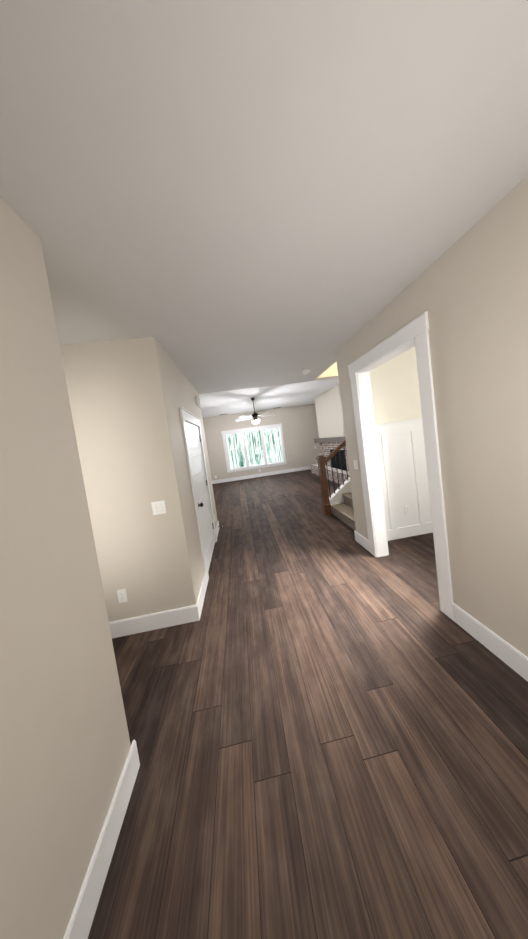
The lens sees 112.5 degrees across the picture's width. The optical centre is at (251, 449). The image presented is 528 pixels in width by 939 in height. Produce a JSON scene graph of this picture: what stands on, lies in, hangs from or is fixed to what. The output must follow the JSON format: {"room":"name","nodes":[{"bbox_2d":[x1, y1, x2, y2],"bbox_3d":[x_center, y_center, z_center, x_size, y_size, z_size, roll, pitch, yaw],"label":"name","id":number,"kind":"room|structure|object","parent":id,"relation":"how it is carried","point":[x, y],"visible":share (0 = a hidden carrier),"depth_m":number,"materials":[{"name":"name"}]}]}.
{"room":"house hallway","nodes":[
{"label":"house hallway","id":0,"kind":"room"},
{"bbox_2d":[0,197,130,938],"bbox_3d":[-1.471,0.508,-0.352,1.534,2.740,2.370,-8,2,-4],"label":"wall","id":1,"kind":"structure","parent":0,"point":[65,745],"depth_m":0.66,"materials":[{"name":"beige paint"}]},
{"bbox_2d":[63,740,139,938],"bbox_3d":[-0.534,1.678,-0.185,0.016,0.155,2.286,-8,2,-4],"label":"baseboard","id":2,"kind":"structure","parent":1,"relation":"attached to","point":[83,912],"depth_m":0.71,"materials":[{"name":"white wood"}]},
{"bbox_2d":[60,338,183,621],"bbox_3d":[-1.548,0.434,1.677,1.455,2.740,0.120,-8,2,-4],"label":"wall","id":3,"kind":"structure","parent":0,"point":[112,412],"depth_m":1.64,"materials":[{"name":"beige paint"}]},
{"bbox_2d":[117,589,127,602],"bbox_3d":[-1.221,1.389,1.667,0.078,0.125,0.009,-8,2,-4],"label":"outlet","id":4,"kind":"object","parent":3,"relation":"attached to","point":[122,595],"visible":1,"depth_m":1.67,"materials":[{"name":"white plastic"}]},
{"bbox_2d":[109,604,199,637],"bbox_3d":[-1.300,1.706,1.667,1.591,0.155,0.016,-8,2,-4],"label":"baseboard","id":5,"kind":"structure","parent":3,"relation":"attached to","point":[150,622],"depth_m":1.69,"materials":[{"name":"white wood"}]},
{"bbox_2d":[151,500,166,514],"bbox_3d":[-0.873,0.554,1.664,0.125,0.125,0.016,-8,2,-4],"label":"light switch","id":6,"kind":"object","parent":3,"relation":"attached to","point":[158,507],"visible":1,"depth_m":1.67,"materials":[{"name":"white plastic"}]},
{"bbox_2d":[141,337,217,606],"bbox_3d":[-0.837,0.297,2.608,0.120,2.740,1.875,-8,2,-4],"label":"wall","id":7,"kind":"structure","parent":0,"point":[162,382],"depth_m":1.72,"materials":[{"name":"beige paint"}]},
{"bbox_2d":[179,407,216,581],"bbox_3d":[-0.782,0.573,2.628,0.156,2.178,1.048,-8,2,-4],"label":"door frame","id":8,"kind":"structure","parent":7,"relation":"attached to","point":[187,416],"depth_m":2.20,"materials":[{"name":"white wood"}]},
{"bbox_2d":[195,396,200,407],"bbox_3d":[-0.955,-0.852,3.173,0.046,0.160,0.200,-8,2,-4],"label":"door chime","id":9,"kind":"object","parent":7,"relation":"attached to","point":[197,399],"visible":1,"depth_m":3.08,"materials":[{"name":"white plastic"}]},
{"bbox_2d":[185,421,214,570],"bbox_3d":[-0.719,0.628,2.640,0.104,2.030,0.817,-8,2,-4],"label":"door","id":10,"kind":"structure","parent":7,"relation":"in","point":[200,480],"depth_m":2.61,"materials":[{"name":"white wood"}]},
{"bbox_2d":[196,572,207,616],"bbox_3d":[-0.539,1.589,1.954,0.016,0.155,0.445,-8,2,-4],"label":"baseboard","id":11,"kind":"structure","parent":7,"relation":"attached to","point":[201,597],"depth_m":1.92,"materials":[{"name":"white wood"}]},
{"bbox_2d":[216,521,219,536],"bbox_3d":[-0.651,1.545,3.394,0.016,0.155,0.446,-8,2,-4],"label":"baseboard","id":12,"kind":"structure","parent":7,"relation":"attached to","point":[217,529],"depth_m":3.39,"materials":[{"name":"white wood"}]},
{"bbox_2d":[202,404,319,480],"bbox_3d":[0.470,-0.257,8.208,5.770,3.020,0.120,-8,2,-4],"label":"wall","id":13,"kind":"structure","parent":0,"point":[300,429],"depth_m":8.19,"materials":[{"name":"beige paint"}]},
{"bbox_2d":[221,423,286,472],"bbox_3d":[0.161,-0.064,8.155,2.828,1.917,0.150,-8,2,-4],"label":"living room window","id":14,"kind":"structure","parent":13,"relation":"in","point":[263,446],"depth_m":8.15,"materials":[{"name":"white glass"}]},
{"bbox_2d":[212,466,310,483],"bbox_3d":[0.610,1.172,8.195,5.650,0.155,0.016,-8,2,-4],"label":"baseboard","id":15,"kind":"structure","parent":13,"relation":"attached to","point":[260,475],"depth_m":8.18,"materials":[{"name":"white wood"}]},
{"bbox_2d":[0,0,527,393],"bbox_3d":[1.101,-1.341,1.124,7.340,0.100,5.030,-8,2,-4],"label":"ceiling","id":16,"kind":"structure","parent":0,"point":[187,184],"depth_m":0.68,"materials":[{"name":"paint"}]},
{"bbox_2d":[302,369,309,374],"bbox_3d":[0.944,-1.326,3.034,0.136,0.045,0.136,-8,2,-4],"label":"smoke detector","id":17,"kind":"object","parent":16,"relation":"attached to","point":[305,372],"visible":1,"depth_m":3.00,"materials":[{"name":"white plastic"}]},
{"bbox_2d":[199,378,338,417],"bbox_3d":[0.372,-1.723,5.897,5.890,0.100,4.620,-8,2,-4],"label":"ceiling","id":18,"kind":"structure","parent":0,"point":[214,404],"depth_m":5.67,"materials":[{"name":"paint"}]},
{"bbox_2d":[235,398,271,428],"bbox_3d":[0.149,-1.105,5.612,1.339,1.040,1.346,-8,2,-4],"label":"ceiling fan","id":19,"kind":"object","parent":18,"relation":"hanging from","point":[254,416],"visible":0.98,"depth_m":5.53,"materials":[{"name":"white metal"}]},
{"bbox_2d":[88,469,527,938],"bbox_3d":[1.361,1.392,3.522,8.000,0.100,10.200,-8,2,-4],"label":"floor","id":20,"kind":"structure","parent":0,"point":[327,720],"depth_m":0.91,"materials":[{"name":"brown wood"}]},
{"bbox_2d":[311,436,349,484],"bbox_3d":[2.738,0.316,6.163,0.339,1.440,2.620,-8,2,-4],"label":"fireplace","id":21,"kind":"object","parent":20,"relation":"on","point":[328,446],"visible":0.58,"depth_m":5.89,"materials":[{"name":"white brick"}]},
{"bbox_2d":[315,439,355,529],"bbox_3d":[2.438,-0.121,3.157,2.246,2.635,1.020,-8,2,-4],"label":"staircase","id":22,"kind":"structure","parent":20,"relation":"on","point":[338,503],"depth_m":3.50,"materials":[{"name":"wood"}]},
{"bbox_2d":[314,362,337,380],"bbox_3d":[2.727,-3.063,3.644,3.290,2.860,0.150,-8,2,-4],"label":"wall","id":23,"kind":"structure","parent":0,"point":[331,372],"depth_m":3.53,"materials":[{"name":"beige paint"}]},
{"bbox_2d":[314,385,344,437],"bbox_3d":[3.090,-0.528,6.104,0.580,3.020,2.000,-8,2,-4],"label":"wall","id":24,"kind":"structure","parent":0,"point":[329,414],"depth_m":6.02,"materials":[{"name":"beige paint"}]},
{"bbox_2d":[369,347,421,424],"bbox_3d":[3.171,-0.253,2.624,3.337,2.740,0.105,-8,2,-4],"label":"wall","id":25,"kind":"structure","parent":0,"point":[395,391],"depth_m":2.46,"materials":[{"name":"beige paint"}]},
{"bbox_2d":[375,418,432,540],"bbox_3d":[3.191,0.291,2.570,3.216,1.662,0.040,-8,2,-4],"label":"wainscoting","id":26,"kind":"structure","parent":25,"relation":"attached to","point":[402,461],"depth_m":2.50,"materials":[{"name":"white wood"}]},
{"bbox_2d":[404,505,409,514],"bbox_3d":[2.241,0.869,2.523,0.078,0.125,0.009,-8,2,-4],"label":"outlet","id":27,"kind":"object","parent":26,"relation":"attached to","point":[407,509],"visible":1,"depth_m":2.52,"materials":[{"name":"white plastic"}]},
{"bbox_2d":[336,176,527,656],"bbox_3d":[1.599,0.046,0.623,0.140,2.740,3.870,-8,2,-4],"label":"wall","id":28,"kind":"structure","parent":0,"point":[471,290],"depth_m":1.12,"materials":[{"name":"beige paint"}]},
{"bbox_2d":[353,460,357,469],"bbox_3d":[1.414,0.210,2.385,0.016,0.125,0.078,-8,2,-4],"label":"light switch","id":29,"kind":"object","parent":28,"relation":"attached to","point":[355,464],"visible":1,"depth_m":2.38,"materials":[{"name":"white plastic"}]},
{"bbox_2d":[354,530,369,551],"bbox_3d":[1.558,1.280,2.471,0.016,0.155,0.290,-8,2,-4],"label":"baseboard","id":30,"kind":"structure","parent":28,"relation":"attached to","point":[360,539],"depth_m":2.46,"materials":[{"name":"white wood"}]},
{"bbox_2d":[348,311,453,620],"bbox_3d":[1.534,0.212,1.829,0.140,2.330,0.741,-8,2,-4],"label":"door frame","id":31,"kind":"structure","parent":28,"relation":"attached to","point":[371,456],"depth_m":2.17,"materials":[{"name":"white wood"}]},
{"bbox_2d":[452,603,527,680],"bbox_3d":[1.738,1.353,0.133,0.016,0.155,2.591,-8,2,-4],"label":"baseboard","id":32,"kind":"structure","parent":28,"relation":"attached to","point":[511,656],"depth_m":1.20,"materials":[{"name":"white wood"}]},
{"label":"outside","id":33,"kind":"structure","parent":0,"visible":0},
{"bbox_2d":[226,428,282,468],"bbox_3d":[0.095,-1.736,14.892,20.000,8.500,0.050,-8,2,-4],"label":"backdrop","id":34,"kind":"structure","parent":33,"point":[259,452],"depth_m":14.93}
]}

